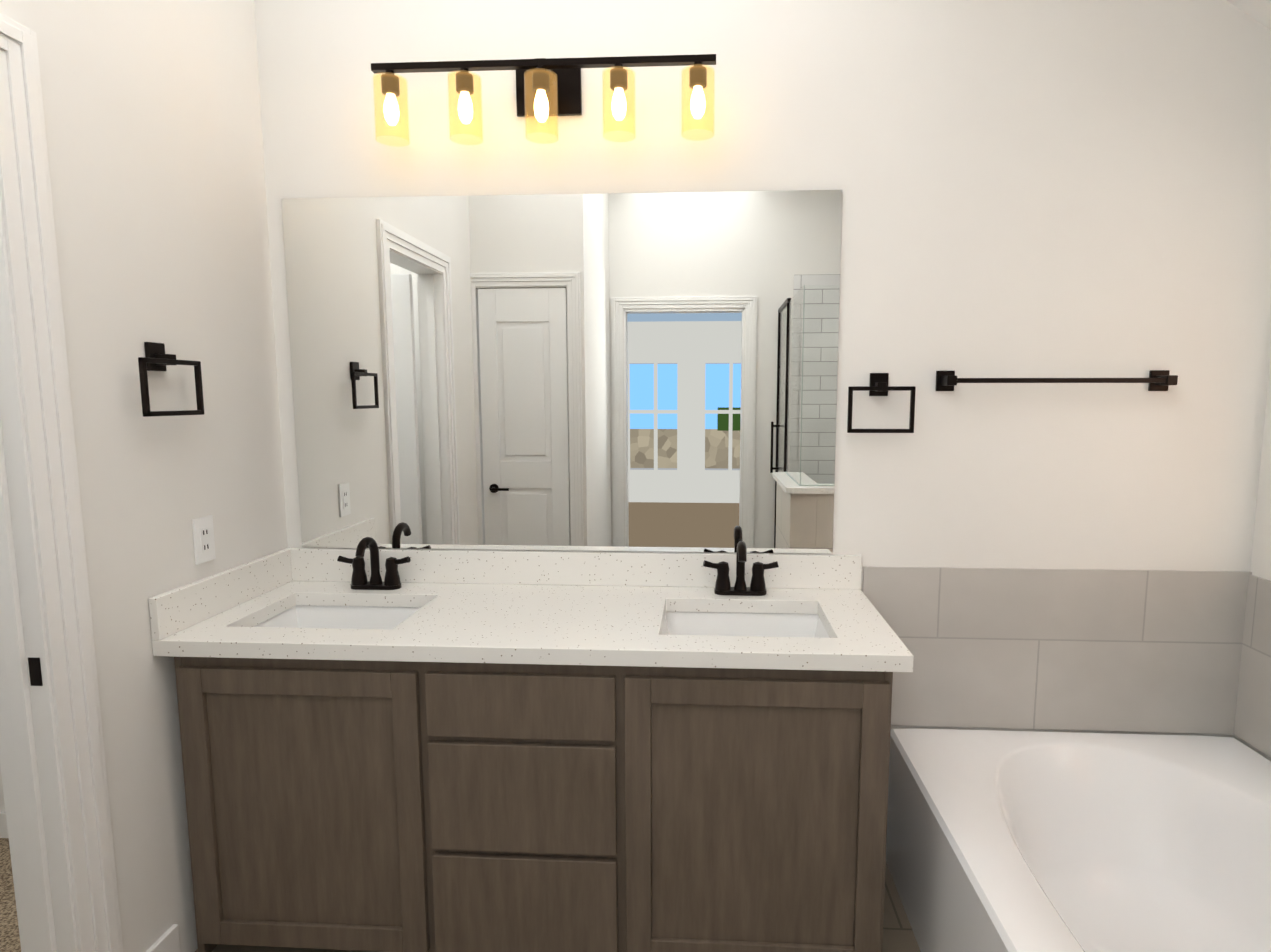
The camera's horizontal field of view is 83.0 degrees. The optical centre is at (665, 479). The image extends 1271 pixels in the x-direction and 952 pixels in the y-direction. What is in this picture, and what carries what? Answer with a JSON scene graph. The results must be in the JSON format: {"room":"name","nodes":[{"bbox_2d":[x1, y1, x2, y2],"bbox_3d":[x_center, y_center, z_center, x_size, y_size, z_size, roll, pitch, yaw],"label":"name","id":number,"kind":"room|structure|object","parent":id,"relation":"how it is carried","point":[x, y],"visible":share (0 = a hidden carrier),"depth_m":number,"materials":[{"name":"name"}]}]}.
{"room":"bathroom","nodes":[
{"label":"bathroom","id":0,"kind":"room"},
{"bbox_2d":[0,767,4,810],"bbox_3d":[-2.261,-0.334,2.279,1.854,3.056,0.120,0,7,3],"label":"wall","id":1,"kind":"structure","parent":0,"point":[2,805],"depth_m":2.38,"materials":[{"name":"paint"}]},
{"bbox_2d":[0,811,7,837],"bbox_3d":[-2.190,1.146,2.378,1.704,0.090,0.015,0,7,3],"label":"baseboard","id":2,"kind":"structure","parent":1,"relation":"attached to","point":[3,828],"depth_m":2.36,"materials":[{"name":"white"}]},
{"bbox_2d":[0,838,20,951],"bbox_3d":[-2.289,1.330,1.447,1.914,0.062,2.155,0,7,3],"label":"floor","id":3,"kind":"structure","parent":0,"point":[9,935],"depth_m":2.06,"materials":[{"name":"beige carpet"}]},
{"bbox_2d":[0,0,287,951],"bbox_3d":[-1.332,-0.212,1.226,0.120,3.056,2.060,0,7,3],"label":"wall","id":4,"kind":"structure","parent":0,"point":[152,118],"depth_m":1.75,"materials":[{"name":"paint"}]},
{"bbox_2d":[0,13,122,951],"bbox_3d":[-1.340,0.243,1.144,0.160,2.171,0.812,0,7,3],"label":"door frame","id":5,"kind":"structure","parent":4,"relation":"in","point":[55,784],"depth_m":1.47,"materials":[{"name":"white"}]},
{"bbox_2d":[146,924,179,951],"bbox_3d":[-0.435,1.337,0.573,1.766,0.130,2.430,0,7,3],"label":"baseboard","id":6,"kind":"structure","parent":4,"relation":"attached to","point":[168,940],"depth_m":1.79,"materials":[{"name":"white"}]},
{"bbox_2d":[138,342,203,416],"bbox_3d":[-1.217,-0.243,1.746,0.050,0.176,0.192,0,7,3],"label":"towel ring","id":7,"kind":"object","parent":4,"relation":"attached to","point":[156,358],"visible":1,"depth_m":1.73,"materials":[{"name":"black metal"}]},
{"bbox_2d":[192,515,215,564],"bbox_3d":[-1.230,0.161,1.916,0.008,0.120,0.072,0,7,3],"label":"electrical outlet plate","id":8,"kind":"object","parent":4,"relation":"attached to","point":[203,539],"visible":1,"depth_m":1.91,"materials":[{"name":"white plastic"}]},
{"bbox_2d":[149,548,292,639],"bbox_3d":[-1.220,0.306,2.012,0.020,0.105,0.563,0,7,3],"label":"backsplash","id":9,"kind":"structure","parent":4,"relation":"attached to","point":[185,606],"depth_m":1.94,"materials":[{"name":"white stone"}]},
{"bbox_2d":[195,863,920,951],"bbox_3d":[0.211,1.401,0.842,3.146,0.060,3.260,0,7,3],"label":"floor","id":10,"kind":"structure","parent":0,"point":[898,935],"depth_m":1.95,"materials":[{"name":"tile"}]},
{"bbox_2d":[174,660,892,951],"bbox_3d":[-0.328,0.815,2.039,1.756,0.830,0.568,0,7,3],"label":"bathroom vanity","id":11,"kind":"object","parent":10,"relation":"on","point":[477,750],"depth_m":1.76,"materials":[{"name":"brown wood"}]},
{"bbox_2d":[152,580,913,675],"bbox_3d":[-0.323,0.384,1.981,1.816,0.040,0.584,0,7,3],"label":"countertop","id":12,"kind":"structure","parent":11,"relation":"on","point":[515,625],"depth_m":1.79,"materials":[{"name":"white stone"}]},
{"bbox_2d":[257,600,416,627],"bbox_3d":[-0.906,0.465,2.007,0.471,0.152,0.351,0,7,3],"label":"sink","id":13,"kind":"object","parent":12,"relation":"in","point":[353,613],"depth_m":2.16,"materials":[{"name":"white ceramic"}]},
{"bbox_2d":[337,537,410,589],"bbox_3d":[-0.896,0.256,2.169,0.226,0.168,0.132,0,7,3],"label":"sink faucet","id":14,"kind":"object","parent":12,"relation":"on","point":[359,581],"visible":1,"depth_m":2.20,"materials":[{"name":"black metal"}]},
{"bbox_2d":[703,541,778,595],"bbox_3d":[0.222,0.263,2.106,0.226,0.168,0.132,0,7,3],"label":"sink faucet","id":15,"kind":"object","parent":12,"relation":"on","point":[757,587],"visible":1,"depth_m":2.13,"materials":[{"name":"black metal"}]},
{"bbox_2d":[665,608,824,635],"bbox_3d":[0.212,0.473,1.944,0.471,0.152,0.351,0,7,3],"label":"sink","id":16,"kind":"object","parent":12,"relation":"in","point":[791,621],"depth_m":2.10,"materials":[{"name":"white ceramic"}]},
{"bbox_2d":[886,729,1270,951],"bbox_3d":[1.169,1.087,1.423,1.037,0.430,1.659,0,7,3],"label":"tub","id":17,"kind":"object","parent":10,"relation":"on","point":[1013,841],"visible":1,"depth_m":1.94,"materials":[{"name":"white ceramic"}]},
{"bbox_2d":[254,0,1270,737],"bbox_3d":[0.270,-0.448,2.207,3.206,3.300,0.120,0,7,3],"label":"wall","id":18,"kind":"structure","parent":0,"point":[1054,188],"depth_m":2.09,"materials":[{"name":"paint"}]},
{"bbox_2d":[371,54,715,146],"bbox_3d":[-0.339,-1.072,2.026,0.960,0.230,0.159,0,7,3],"label":"sconce","id":19,"kind":"object","parent":18,"relation":"attached to","point":[545,88],"visible":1,"depth_m":1.99,"materials":[{"name":"black metal"}]},
{"bbox_2d":[281,190,841,553],"bbox_3d":[-0.325,-0.311,2.191,1.678,1.074,0.006,0,7,3],"label":"vanity mirror","id":20,"kind":"object","parent":18,"relation":"attached to","point":[654,372],"visible":1,"depth_m":2.19,"materials":[{"name":"silver mirror"}]},
{"bbox_2d":[289,548,861,587],"bbox_3d":[-0.307,0.278,2.251,1.816,0.105,0.021,0,7,3],"label":"backsplash","id":21,"kind":"structure","parent":18,"relation":"attached to","point":[426,566],"depth_m":2.24,"materials":[{"name":"white stone"}]},
{"bbox_2d":[847,373,915,432],"bbox_3d":[0.634,-0.226,2.125,0.192,0.176,0.050,0,7,3],"label":"towel ring","id":22,"kind":"object","parent":18,"relation":"attached to","point":[878,385],"visible":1,"depth_m":2.11,"materials":[{"name":"black metal"}]},
{"bbox_2d":[935,370,1177,390],"bbox_3d":[1.131,-0.286,2.080,0.662,0.060,0.068,0,7,3],"label":"rail","id":23,"kind":"object","parent":18,"relation":"attached to","point":[1159,380],"visible":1,"depth_m":2.06,"materials":[{"name":"black metal"}]},
{"bbox_2d":[862,566,1251,733],"bbox_3d":[1.177,0.524,2.202,1.140,0.507,0.010,0,7,3],"label":"tile","id":24,"kind":"structure","parent":18,"relation":"attached to","point":[1159,651],"depth_m":2.19,"materials":[{"name":"grey tile"}]},
{"bbox_2d":[1226,0,1270,29],"bbox_3d":[1.149,-1.379,0.405,1.020,0.749,3.140,0,7,3],"label":"ceiling","id":25,"kind":"structure","parent":0,"point":[1259,11],"depth_m":1.95,"materials":[{"name":"paint"}]},
{"bbox_2d":[1234,357,1270,760],"bbox_3d":[1.722,0.090,0.603,0.120,2.600,3.260,0,7,3],"label":"wall","id":26,"kind":"structure","parent":0,"point":[1260,566],"depth_m":2.09,"materials":[{"name":"paint"}]},
{"bbox_2d":[1234,575,1270,757],"bbox_3d":[1.694,0.628,1.339,0.010,0.500,1.666,0,7,3],"label":"tile","id":27,"kind":"structure","parent":26,"relation":"attached to","point":[1252,726],"depth_m":2.11,"materials":[{"name":"grey tile"}]}
]}

